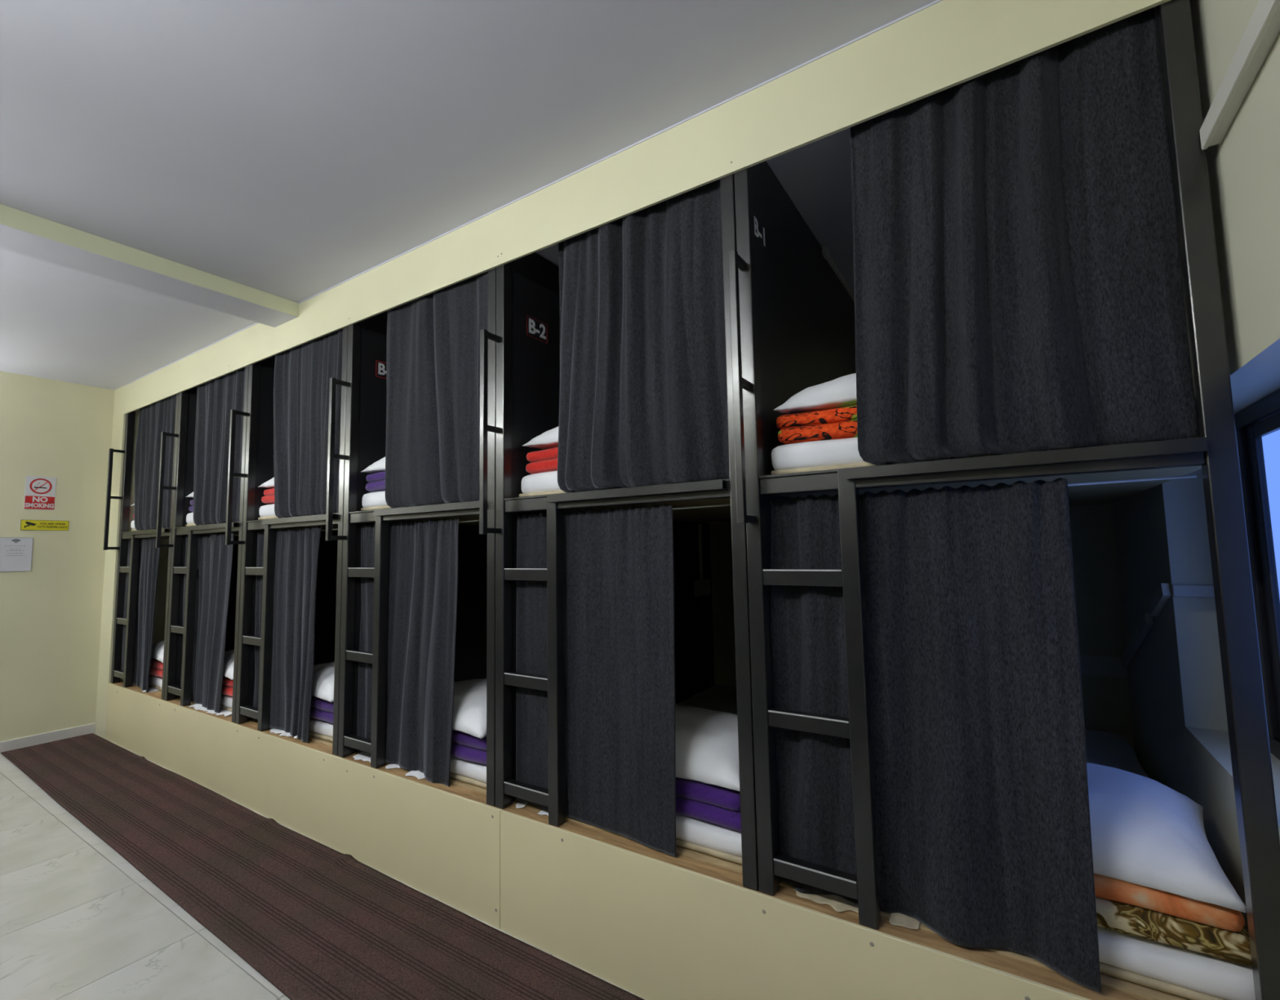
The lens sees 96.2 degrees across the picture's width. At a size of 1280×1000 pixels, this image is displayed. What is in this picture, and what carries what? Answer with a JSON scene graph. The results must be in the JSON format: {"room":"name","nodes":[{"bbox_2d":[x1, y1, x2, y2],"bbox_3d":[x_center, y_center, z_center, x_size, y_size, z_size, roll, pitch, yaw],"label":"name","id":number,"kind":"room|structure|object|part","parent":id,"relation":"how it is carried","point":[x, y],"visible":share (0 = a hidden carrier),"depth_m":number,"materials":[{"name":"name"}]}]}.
{"room":"dormitory","nodes":[
{"label":"dormitory","id":0,"kind":"room"},
{"bbox_2d":[0,370,114,742],"bbox_3d":[-5.003,0.435,3.742,0.200,2.817,2.238,-4,-6,33],"label":"wall","id":1,"kind":"structure","parent":0,"point":[51,613],"depth_m":4.38,"materials":[{"name":"yellow paint"}]},
{"bbox_2d":[0,537,33,572],"bbox_3d":[-4.582,0.399,4.210,0.007,0.250,0.176,-4,-6,33],"label":"notice","id":2,"kind":"object","parent":1,"relation":"attached to","point":[15,553],"visible":1,"depth_m":4.21,"materials":[{"name":"grey paper"}]},
{"bbox_2d":[23,475,56,510],"bbox_3d":[-4.532,-0.052,4.341,0.004,0.250,0.164,-4,-6,33],"label":"no smoking sign","id":3,"kind":"object","parent":1,"relation":"attached to","point":[40,491],"visible":1,"depth_m":4.34,"materials":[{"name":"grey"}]},
{"bbox_2d":[20,520,69,530],"bbox_3d":[-4.507,0.192,4.353,0.004,0.076,0.259,-4,-6,33],"label":"sign","id":4,"kind":"object","parent":1,"relation":"attached to","point":[33,525],"visible":1,"depth_m":4.35,"materials":[{"name":"yellow plastic"}]},
{"bbox_2d":[0,723,95,754],"bbox_3d":[-4.862,1.733,3.618,0.012,0.085,2.138,-4,-6,33],"label":"baseboard","id":5,"kind":"structure","parent":1,"relation":"attached to","point":[15,744],"depth_m":4.28,"materials":[{"name":"tile"}]},
{"bbox_2d":[94,385,168,738],"bbox_3d":[-3.783,0.550,5.397,0.452,2.817,1.872,-4,-6,33],"label":"wall","id":6,"kind":"structure","parent":0,"point":[105,655],"depth_m":4.58,"materials":[{"name":"yellow paint"}]},
{"bbox_2d":[0,733,645,999],"bbox_3d":[-1.858,1.637,2.292,6.608,0.060,4.858,-4,-6,33],"label":"floor","id":7,"kind":"structure","parent":0,"point":[78,921],"depth_m":2.15,"materials":[{"name":"grey tile"}]},
{"bbox_2d":[0,733,644,999],"bbox_3d":[-1.727,1.607,2.499,6.495,0.018,0.608,-4,-6,33],"label":"carpet runner","id":8,"kind":"object","parent":7,"relation":"on","point":[317,922],"visible":1,"depth_m":2.27,"materials":[{"name":"brown carpet"}]},
{"bbox_2d":[105,680,1189,999],"bbox_3d":[-0.926,1.478,3.480,6.301,0.420,1.871,-4,-6,33],"label":"platform","id":9,"kind":"object","parent":7,"relation":"on","point":[650,923],"visible":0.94,"depth_m":1.91,"materials":[{"name":"yellow laminate"}]},
{"bbox_2d":[142,675,162,692],"bbox_3d":[-3.143,1.384,4.916,0.947,0.096,1.810,-4,-6,33],"label":"mattress","id":10,"kind":"object","parent":9,"relation":"on","point":[155,682],"visible":0.08,"depth_m":4.16,"materials":[{"name":"white fabric"}]},
{"bbox_2d":[150,657,163,677],"bbox_3d":[-3.366,1.238,4.313,0.590,0.111,0.436,-4,-6,33],"label":"folded blanket","id":11,"kind":"object","parent":10,"relation":"on","point":[157,666],"visible":0.07,"depth_m":4.16,"materials":[{"name":"red fabric"}]},
{"bbox_2d":[151,640,164,662],"bbox_3d":[-3.396,1.110,4.332,0.640,0.161,0.450,-5,-6,38],"label":"pillow","id":12,"kind":"object","parent":11,"relation":"on","point":[157,651],"visible":0.12,"depth_m":4.17,"materials":[{"name":"white fabric"}]},
{"bbox_2d":[102,393,239,699],"bbox_3d":[-3.189,0.322,4.963,1.042,2.224,1.922,-4,-6,33],"label":"bunk bed","id":13,"kind":"object","parent":9,"relation":"on","point":[117,673],"visible":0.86,"depth_m":4.42,"materials":[{"name":"black metal"}]},
{"bbox_3d":[-4.067,0.302,4.522,0.044,2.224,0.045,-4,-6,33],"label":"post","id":14,"kind":"part","parent":13,"relation":"part of","materials":[{"name":"black metal"}]},
{"bbox_2d":[121,537,160,693],"bbox_3d":[-3.733,0.841,4.295,0.677,1.100,0.041,-4,-6,35],"label":"curtain","id":15,"kind":"object","parent":13,"relation":"hanging from","point":[148,559],"visible":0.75,"depth_m":4.25,"materials":[{"name":"grey fabric"}]},
{"bbox_2d":[130,520,151,531],"bbox_3d":[-3.163,0.224,5.014,0.947,0.104,1.748,-4,-6,33],"label":"mattress","id":16,"kind":"object","parent":13,"relation":"on","point":[132,523],"visible":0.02,"depth_m":4.50,"materials":[{"name":"white fabric"}]},
{"bbox_3d":[-3.647,0.254,4.257,0.952,0.047,0.038,-4,-6,33],"label":"deck rail","id":17,"kind":"part","parent":13,"relation":"part of","materials":[{"name":"black metal"}]},
{"bbox_2d":[133,394,176,530],"bbox_3d":[-3.588,-0.292,4.257,0.783,1.023,0.040,-4,-6,33],"label":"curtain","id":18,"kind":"object","parent":13,"relation":"hanging from","point":[156,418],"visible":0.74,"depth_m":4.27,"materials":[{"name":"grey fabric"}]},
{"bbox_3d":[-3.229,0.241,3.984,0.044,2.224,0.045,-4,-6,33],"label":"post","id":19,"kind":"part","parent":13,"relation":"part of","materials":[{"name":"black metal"}]},
{"bbox_2d":[189,693,232,716],"bbox_3d":[-2.271,1.320,4.348,0.938,0.095,1.821,-4,-6,33],"label":"mattress","id":20,"kind":"object","parent":9,"relation":"on","point":[226,703],"visible":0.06,"depth_m":3.54,"materials":[{"name":"white fabric"}]},
{"bbox_2d":[221,675,233,696],"bbox_3d":[-2.493,1.175,3.753,0.589,0.110,0.434,-4,-6,33],"label":"folded blanket","id":21,"kind":"object","parent":20,"relation":"on","point":[227,685],"visible":0.05,"depth_m":3.54,"materials":[{"name":"red fabric"}]},
{"bbox_2d":[222,648,234,679],"bbox_3d":[-2.523,1.046,3.772,0.640,0.162,0.453,-5,-5,38],"label":"pillow","id":22,"kind":"object","parent":21,"relation":"on","point":[229,655],"visible":0.14,"depth_m":3.56,"materials":[{"name":"white fabric"}]},
{"bbox_2d":[155,365,337,722],"bbox_3d":[-2.314,0.251,4.402,1.036,2.239,1.922,-4,-6,33],"label":"bunk bed","id":23,"kind":"object","parent":9,"relation":"on","point":[177,646],"visible":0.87,"depth_m":3.90,"materials":[{"name":"black metal"}]},
{"bbox_3d":[-3.189,0.238,3.959,0.044,2.224,0.045,-4,-6,33],"label":"post","id":24,"kind":"part","parent":23,"relation":"part of","materials":[{"name":"black metal"}]},
{"bbox_2d":[185,511,225,526],"bbox_3d":[-2.288,0.160,4.453,0.940,0.104,1.744,-4,-6,33],"label":"mattress","id":25,"kind":"object","parent":23,"relation":"on","point":[189,517],"visible":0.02,"depth_m":3.93,"materials":[{"name":"white fabric"}]},
{"bbox_2d":[188,499,193,511],"bbox_3d":[-2.776,0.035,4.003,0.590,0.097,0.436,-4,-6,33],"label":"folded blanket","id":26,"kind":"object","parent":25,"relation":"on","point":[191,508],"visible":0.02,"depth_m":3.96,"materials":[{"name":"purple fabric"}]},
{"bbox_2d":[186,492,193,497],"bbox_3d":[-2.760,-0.075,3.997,0.640,0.135,0.430,-4,-6,30],"label":"pillow","id":27,"kind":"object","parent":26,"relation":"on","point":[191,495],"visible":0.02,"depth_m":3.95,"materials":[{"name":"white fabric"}]},
{"bbox_2d":[180,533,234,713],"bbox_3d":[-2.801,0.775,3.707,0.797,1.102,0.041,-4,-6,34],"label":"curtain","id":28,"kind":"object","parent":23,"relation":"hanging from","point":[215,558],"visible":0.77,"depth_m":3.64,"materials":[{"name":"grey fabric"}]},
{"bbox_3d":[-2.772,0.191,3.695,0.947,0.047,0.038,-4,-6,33],"label":"deck rail","id":29,"kind":"part","parent":23,"relation":"part of","materials":[{"name":"black metal"}]},
{"bbox_2d":[193,366,245,525],"bbox_3d":[-2.721,-0.354,3.704,0.804,1.024,0.037,-4,-6,33],"label":"curtain","id":30,"kind":"object","parent":23,"relation":"hanging from","point":[215,398],"visible":0.77,"depth_m":3.70,"materials":[{"name":"grey fabric"}]},
{"bbox_3d":[-2.357,0.177,3.424,0.044,2.224,0.045,-4,-6,33],"label":"post","id":31,"kind":"part","parent":23,"relation":"part of","materials":[{"name":"black metal"}]},
{"bbox_2d":[270,717,333,742],"bbox_3d":[-1.388,1.256,3.787,0.960,0.096,1.812,-4,-6,33],"label":"mattress","id":32,"kind":"object","parent":9,"relation":"on","point":[319,729],"visible":0.11,"depth_m":2.98,"materials":[{"name":"white fabric"}]},
{"bbox_2d":[310,695,333,724],"bbox_3d":[-1.599,1.109,3.179,0.588,0.112,0.434,-4,-6,33],"label":"folded blanket","id":33,"kind":"object","parent":32,"relation":"on","point":[322,709],"visible":0.13,"depth_m":2.96,"materials":[{"name":"purple fabric"}]},
{"bbox_2d":[311,661,334,702],"bbox_3d":[-1.630,0.983,3.199,0.640,0.160,0.450,-5,-6,38],"label":"pillow","id":34,"kind":"object","parent":33,"relation":"on","point":[322,688],"visible":0.25,"depth_m":2.99,"materials":[{"name":"white fabric"}]},
{"bbox_3d":[-2.294,1.487,3.257,4.242,0.416,0.010,-4,-6,33],"label":"panel","id":35,"kind":"part","parent":9,"relation":"part of","materials":[{"name":"yellow laminate"}]},
{"bbox_2d":[225,326,479,755],"bbox_3d":[-1.433,0.187,3.837,1.056,2.239,1.922,-4,-6,33],"label":"bunk bed","id":36,"kind":"object","parent":9,"relation":"on","point":[259,465],"visible":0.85,"depth_m":3.35,"materials":[{"name":"black metal"}]},
{"bbox_3d":[-2.317,0.174,3.399,0.044,2.224,0.045,-4,-6,33],"label":"post","id":37,"kind":"part","parent":36,"relation":"part of","materials":[{"name":"black metal"}]},
{"bbox_2d":[253,527,321,743],"bbox_3d":[-1.952,0.712,3.161,0.741,1.099,0.042,-4,-6,35],"label":"curtain","id":38,"kind":"object","parent":36,"relation":"hanging from","point":[296,557],"visible":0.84,"depth_m":3.11,"materials":[{"name":"grey fabric"}]},
{"bbox_2d":[257,503,325,519],"bbox_3d":[-1.407,0.096,3.886,0.960,0.104,1.747,-4,-6,33],"label":"mattress","id":39,"kind":"object","parent":36,"relation":"on","point":[266,512],"visible":0.02,"depth_m":3.35,"materials":[{"name":"white fabric"}]},
{"bbox_2d":[261,488,274,503],"bbox_3d":[-1.902,-0.028,3.442,0.591,0.096,0.435,-4,-6,33],"label":"folded blanket","id":40,"kind":"object","parent":39,"relation":"on","point":[268,498],"visible":0.04,"depth_m":3.38,"materials":[{"name":"red fabric"}]},
{"bbox_2d":[257,476,274,488],"bbox_3d":[-1.887,-0.137,3.436,0.639,0.136,0.430,-4,-6,30],"label":"pillow","id":41,"kind":"object","parent":40,"relation":"on","point":[270,483],"visible":0.05,"depth_m":3.38,"materials":[{"name":"white fabric"}]},
{"bbox_3d":[-1.891,0.126,3.130,0.966,0.047,0.038,-4,-6,33],"label":"deck rail","id":42,"kind":"part","parent":36,"relation":"part of","materials":[{"name":"black metal"}]},
{"bbox_2d":[273,328,342,518],"bbox_3d":[-1.803,-0.422,3.114,0.732,1.022,0.039,-4,-6,32],"label":"curtain","id":43,"kind":"object","parent":36,"relation":"hanging from","point":[303,373],"visible":0.79,"depth_m":3.10,"materials":[{"name":"grey fabric"}]},
{"bbox_3d":[-1.467,0.113,2.854,0.044,2.224,0.045,-4,-6,33],"label":"post","id":44,"kind":"part","parent":36,"relation":"part of","materials":[{"name":"black metal"}]},
{"bbox_2d":[352,751,486,789],"bbox_3d":[-0.497,1.192,3.216,0.961,0.095,1.810,-4,-6,33],"label":"mattress","id":45,"kind":"object","parent":9,"relation":"on","point":[466,771],"visible":0.15,"depth_m":2.38,"materials":[{"name":"white fabric"}]},
{"bbox_2d":[450,729,486,764],"bbox_3d":[-0.711,1.046,2.611,0.589,0.111,0.433,-4,-6,33],"label":"folded blanket","id":46,"kind":"object","parent":45,"relation":"on","point":[464,746],"visible":0.1,"depth_m":2.36,"materials":[{"name":"purple fabric"}]},
{"bbox_2d":[452,678,486,738],"bbox_3d":[-0.742,0.919,2.630,0.640,0.157,0.450,-5,-6,37],"label":"pillow","id":47,"kind":"object","parent":46,"relation":"on","point":[469,705],"visible":0.4,"depth_m":2.41,"materials":[{"name":"white fabric"}]},
{"bbox_2d":[325,267,700,806],"bbox_3d":[-0.543,0.122,3.265,1.058,2.239,1.922,-4,-6,33],"label":"bunk bed","id":48,"kind":"object","parent":9,"relation":"on","point":[366,384],"visible":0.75,"depth_m":2.79,"materials":[{"name":"black metal"}]},
{"bbox_3d":[-1.427,0.110,2.828,0.044,2.224,0.045,-4,-6,33],"label":"post","id":49,"kind":"part","parent":48,"relation":"part of","materials":[{"name":"black metal"}]},
{"bbox_3d":[-1.334,-0.680,3.031,0.001,0.086,0.128,-4,-6,33],"label":"label frame","id":50,"kind":"part","parent":48,"relation":"part of","materials":[{"name":"red"}]},
{"bbox_2d":[357,518,458,786],"bbox_3d":[-1.055,0.651,2.586,0.756,1.108,0.038,-4,-6,35],"label":"curtain","id":51,"kind":"object","parent":48,"relation":"hanging from","point":[423,580],"visible":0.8,"depth_m":2.54,"materials":[{"name":"grey fabric"}]},
{"bbox_2d":[360,490,466,511],"bbox_3d":[-0.516,0.030,3.316,0.963,0.105,1.749,-4,-6,33],"label":"mattress","id":52,"kind":"object","parent":48,"relation":"on","point":[376,500],"visible":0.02,"depth_m":2.78,"materials":[{"name":"white fabric"}]},
{"bbox_2d":[365,471,385,492],"bbox_3d":[-1.012,-0.094,2.874,0.591,0.097,0.434,-4,-6,33],"label":"folded blanket","id":53,"kind":"object","parent":52,"relation":"on","point":[376,481],"visible":0.11,"depth_m":2.81,"materials":[{"name":"purple fabric"}]},
{"bbox_2d":[360,457,385,473],"bbox_3d":[-0.998,-0.201,2.865,0.639,0.143,0.430,-4,-6,30],"label":"pillow","id":54,"kind":"object","parent":53,"relation":"on","point":[378,466],"visible":0.04,"depth_m":2.80,"materials":[{"name":"white fabric"}]},
{"bbox_3d":[-1.000,0.061,2.559,0.970,0.047,0.038,-4,-6,33],"label":"deck rail","id":55,"kind":"part","parent":48,"relation":"part of","materials":[{"name":"black metal"}]},
{"bbox_2d":[385,271,488,508],"bbox_3d":[-0.905,-0.487,2.538,0.718,1.023,0.031,-4,-6,34],"label":"curtain","id":56,"kind":"object","parent":48,"relation":"hanging from","point":[433,446],"visible":0.88,"depth_m":2.52,"materials":[{"name":"grey fabric"}]},
{"bbox_3d":[-0.576,0.048,2.282,0.044,2.224,0.045,-4,-6,33],"label":"post","id":57,"kind":"part","parent":48,"relation":"part of","materials":[{"name":"black metal"}]},
{"bbox_2d":[515,684,742,864],"bbox_3d":[0.394,1.128,2.660,0.943,0.096,1.794,-4,-6,33],"label":"mattress","id":58,"kind":"object","parent":9,"relation":"on","point":[695,834],"visible":0.16,"depth_m":1.81,"materials":[{"name":"white fabric"}]},
{"bbox_2d":[675,777,741,831],"bbox_3d":[0.190,0.981,2.051,0.588,0.111,0.434,-4,-6,33],"label":"folded blanket","id":59,"kind":"object","parent":58,"relation":"on","point":[712,803],"visible":0.16,"depth_m":1.79,"materials":[{"name":"purple fabric"}]},
{"bbox_2d":[675,704,739,791],"bbox_3d":[0.168,0.856,2.087,0.640,0.162,0.450,-4,-6,33],"label":"pillow","id":60,"kind":"object","parent":59,"relation":"on","point":[706,740],"visible":0.34,"depth_m":1.88,"materials":[{"name":"white fabric"}]},
{"bbox_2d":[479,173,794,890],"bbox_3d":[0.340,0.058,2.699,1.038,2.239,1.922,-4,-6,33],"label":"bunk bed","id":61,"kind":"object","parent":9,"relation":"on","point":[526,338],"visible":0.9,"depth_m":2.20,"materials":[{"name":"black metal"}]},
{"bbox_3d":[-0.536,0.045,2.256,0.044,2.224,0.045,-4,-6,33],"label":"post","id":62,"kind":"part","parent":61,"relation":"part of","materials":[{"name":"black metal"}]},
{"bbox_3d":[-0.440,-0.730,2.461,0.001,0.086,0.128,-4,-6,33],"label":"label frame","id":63,"kind":"part","parent":61,"relation":"part of","materials":[{"name":"red"}]},
{"bbox_2d":[515,504,675,857],"bbox_3d":[-0.178,0.581,2.026,0.726,1.096,0.025,-4,-6,35],"label":"curtain","id":64,"kind":"object","parent":61,"relation":"hanging from","point":[620,744],"visible":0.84,"depth_m":1.97,"materials":[{"name":"grey fabric"}]},
{"bbox_2d":[519,471,688,497],"bbox_3d":[0.374,-0.033,2.762,0.944,0.105,1.748,-4,-6,33],"label":"mattress","id":65,"kind":"object","parent":61,"relation":"on","point":[545,482],"visible":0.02,"depth_m":2.22,"materials":[{"name":"white fabric"}]},
{"bbox_2d":[525,447,557,474],"bbox_3d":[-0.108,-0.156,2.320,0.589,0.096,0.432,-4,-6,33],"label":"folded blanket","id":66,"kind":"object","parent":65,"relation":"on","point":[544,460],"visible":0.1,"depth_m":2.25,"materials":[{"name":"red fabric"}]},
{"bbox_2d":[522,426,558,449],"bbox_3d":[-0.090,-0.266,2.321,0.640,0.133,0.430,-4,-6,31],"label":"pillow","id":67,"kind":"object","parent":66,"relation":"on","point":[548,439],"visible":0.04,"depth_m":2.27,"materials":[{"name":"white fabric"}]},
{"bbox_3d":[-0.117,-0.003,1.992,0.949,0.047,0.038,-4,-6,33],"label":"deck rail","id":68,"kind":"part","parent":61,"relation":"part of","materials":[{"name":"black metal"}]},
{"bbox_2d":[557,178,729,493],"bbox_3d":[-0.024,-0.550,1.980,0.713,1.024,0.070,-4,-6,33],"label":"curtain","id":69,"kind":"object","parent":61,"relation":"hanging from","point":[643,394],"visible":0.95,"depth_m":1.95,"materials":[{"name":"grey fabric"}]},
{"bbox_2d":[693,523,711,596],"bbox_3d":[0.388,0.372,3.595,0.034,0.448,0.180,-4,-6,33],"label":"wall socket","id":70,"kind":"object","parent":61,"relation":"attached to","point":[702,587],"visible":1,"depth_m":3.59,"materials":[{"name":"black plastic"}]},
{"bbox_3d":[0.390,0.547,3.582,0.030,0.096,0.180,-4,-6,33],"label":"socket plate","id":71,"kind":"part","parent":70,"relation":"part of","materials":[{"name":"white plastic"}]},
{"bbox_3d":[0.299,-0.016,1.721,0.044,2.224,0.045,-4,-6,33],"label":"post","id":72,"kind":"part","parent":61,"relation":"part of","materials":[{"name":"black metal"}]},
{"bbox_3d":[0.353,1.294,1.558,2.057,0.416,0.010,-4,-6,33],"label":"panel","id":73,"kind":"part","parent":9,"relation":"part of","materials":[{"name":"beige paint"}]},
{"bbox_2d":[728,0,1279,999],"bbox_3d":[1.214,-0.006,2.138,1.036,2.239,1.922,-4,-6,33],"label":"bunk bed","id":74,"kind":"object","parent":9,"relation":"on","point":[793,331],"visible":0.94,"depth_m":1.47,"materials":[{"name":"black metal"}]},
{"bbox_3d":[0.339,-0.019,1.695,0.044,2.224,0.045,-4,-6,33],"label":"post","id":75,"kind":"part","parent":74,"relation":"part of","materials":[{"name":"black metal"}]},
{"bbox_2d":[822,244,854,302],"bbox_3d":[1.048,-1.046,2.864,0.022,0.040,0.950,-4,-6,33],"label":"cable trunking","id":76,"kind":"object","parent":74,"relation":"attached to","point":[825,251],"visible":0.81,"depth_m":2.64,"materials":[{"name":"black plastic"}]},
{"bbox_2d":[770,478,1101,992],"bbox_3d":[0.688,0.517,1.473,0.728,1.093,0.056,-4,-6,35],"label":"curtain","id":77,"kind":"object","parent":74,"relation":"hanging from","point":[984,833],"visible":0.88,"depth_m":1.41,"materials":[{"name":"grey fabric"}]},
{"bbox_2d":[771,436,1162,475],"bbox_3d":[1.267,-0.098,2.189,0.985,0.105,1.748,-4,-6,33],"label":"mattress","id":78,"kind":"object","parent":74,"relation":"on","point":[843,453],"visible":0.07,"depth_m":1.65,"materials":[{"name":"white fabric"}]},
{"bbox_2d":[776,404,857,444],"bbox_3d":[0.766,-0.221,1.757,0.589,0.097,0.436,-4,-6,33],"label":"folded blanket","id":79,"kind":"object","parent":78,"relation":"on","point":[841,423],"visible":0.22,"depth_m":1.67,"materials":[{"name":"orange fabric"}]},
{"bbox_2d":[773,373,856,414],"bbox_3d":[0.785,-0.330,1.760,0.640,0.138,0.430,-4,-6,31],"label":"pillow","id":80,"kind":"object","parent":79,"relation":"on","point":[841,392],"visible":0.16,"depth_m":1.69,"materials":[{"name":"white fabric"}]},
{"bbox_3d":[0.756,-0.066,1.432,0.946,0.047,0.038,-4,-6,33],"label":"deck rail","id":81,"kind":"part","parent":74,"relation":"part of","materials":[{"name":"black metal"}]},
{"bbox_2d":[850,7,1199,465],"bbox_3d":[0.863,-0.615,1.411,0.674,1.024,0.071,-4,-6,33],"label":"curtain","id":82,"kind":"object","parent":74,"relation":"hanging from","point":[1018,282],"visible":0.91,"depth_m":1.37,"materials":[{"name":"grey fabric"}]},
{"bbox_3d":[1.171,-0.079,1.161,0.046,2.224,0.045,-4,-6,33],"label":"post","id":83,"kind":"part","parent":74,"relation":"part of","materials":[{"name":"black metal"}]},
{"bbox_2d":[795,728,1255,999],"bbox_3d":[1.283,1.062,2.082,0.987,0.096,1.806,-4,-6,33],"label":"mattress","id":84,"kind":"object","parent":9,"relation":"on","point":[1184,973],"visible":0.22,"depth_m":1.23,"materials":[{"name":"white fabric"}]},
{"bbox_2d":[1093,873,1252,965],"bbox_3d":[1.098,0.912,1.470,0.591,0.116,0.434,-4,-6,33],"label":"folded blanket","id":85,"kind":"object","parent":84,"relation":"on","point":[1139,911],"visible":0.12,"depth_m":1.21,"materials":[{"name":"multicoloured fabric"}]},
{"bbox_2d":[1086,762,1246,913],"bbox_3d":[1.079,0.786,1.504,0.640,0.160,0.448,-5,-6,35],"label":"pillow","id":86,"kind":"object","parent":85,"relation":"on","point":[1146,833],"visible":0.34,"depth_m":1.28,"materials":[{"name":"white fabric"}]},
{"bbox_2d":[0,0,935,390],"bbox_3d":[-1.645,-1.182,2.801,7.054,0.120,4.110,-4,-6,33],"label":"ceiling","id":87,"kind":"structure","parent":0,"point":[292,150],"depth_m":1.82,"materials":[{"name":"white paint"}]},
{"bbox_2d":[0,223,297,327],"bbox_3d":[-2.570,-1.107,2.344,0.255,0.090,2.149,-4,-6,33],"label":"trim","id":88,"kind":"structure","parent":87,"relation":"attached to","point":[12,239],"depth_m":2.66,"materials":[{"name":"white paint"}]},
{"bbox_2d":[0,204,298,316],"bbox_3d":[-2.461,-1.111,2.274,0.004,0.078,2.149,-4,-6,33],"label":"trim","id":89,"kind":"structure","parent":88,"relation":"attached to","point":[9,216],"depth_m":2.58,"materials":[{"name":"paint"}]},
{"bbox_2d":[535,6,1159,293],"bbox_3d":[-0.961,-0.982,3.705,6.302,0.040,1.830,-4,-6,33],"label":"ceiling","id":90,"kind":"structure","parent":0,"point":[815,175],"depth_m":2.09,"materials":[{"name":"white paint"}]},
{"bbox_2d":[700,502,1134,751],"bbox_3d":[-0.462,0.408,4.465,7.054,2.817,0.150,-4,-6,33],"label":"wall","id":91,"kind":"structure","parent":0,"point":[1106,704],"depth_m":2.70,"materials":[{"name":"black paint"}]},
{"bbox_2d":[712,582,1214,678],"bbox_3d":[-0.623,0.718,3.823,6.330,0.487,1.061,-4,-6,33],"label":"cable trunking","id":92,"kind":"object","parent":91,"relation":"attached to","point":[1108,666],"visible":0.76,"depth_m":2.38,"materials":[{"name":"white plastic"}]},
{"bbox_2d":[1112,0,1279,934],"bbox_3d":[1.168,0.078,0.892,0.176,2.817,4.110,-4,-6,33],"label":"wall","id":93,"kind":"structure","parent":0,"point":[1177,700],"depth_m":1.54,"materials":[{"name":"beige paint"}]},
{"bbox_2d":[124,0,942,385],"bbox_3d":[-1.482,-1.113,2.908,6.301,0.006,0.003,-4,-6,33],"label":"trim","id":94,"kind":"structure","parent":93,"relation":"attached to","point":[935,1],"depth_m":1.95,"materials":[{"name":"white paint"}]},
{"bbox_2d":[124,0,1170,414],"bbox_3d":[-1.476,-0.997,2.903,6.301,0.238,0.012,-4,-6,33],"label":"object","id":95,"kind":"structure","parent":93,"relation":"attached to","point":[946,44],"depth_m":1.80,"materials":[{"name":"yellow paint"}]},
{"bbox_2d":[1200,0,1279,149],"bbox_3d":[0.541,-0.811,0.207,0.030,0.046,2.314,-4,-6,33],"label":"cable trunking","id":96,"kind":"object","parent":93,"relation":"attached to","point":[1263,28],"visible":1,"depth_m":0.99,"materials":[{"name":"white plastic"}]},
{"bbox_2d":[1234,388,1279,759],"bbox_3d":[1.317,0.175,0.998,0.038,0.907,1.660,-4,-6,33],"label":"window","id":97,"kind":"structure","parent":93,"relation":"in","point":[1261,418],"depth_m":1.50,"materials":[{"name":"black metal"}]},
{"bbox_3d":[1.308,-0.255,1.034,0.038,0.045,1.660,-4,-6,33],"label":"frame","id":98,"kind":"part","parent":97,"relation":"part of","materials":[{"name":"black metal"}]},
{"bbox_3d":[1.472,-0.195,1.285,0.014,0.035,0.504,-4,-6,33],"label":"rail","id":99,"kind":"part","parent":97,"relation":"part of","materials":[{"name":"black metal"}]},
{"bbox_3d":[1.325,0.604,0.962,0.038,0.045,1.660,-4,-6,33],"label":"frame","id":100,"kind":"part","parent":97,"relation":"part of","materials":[{"name":"black metal"}]}
]}

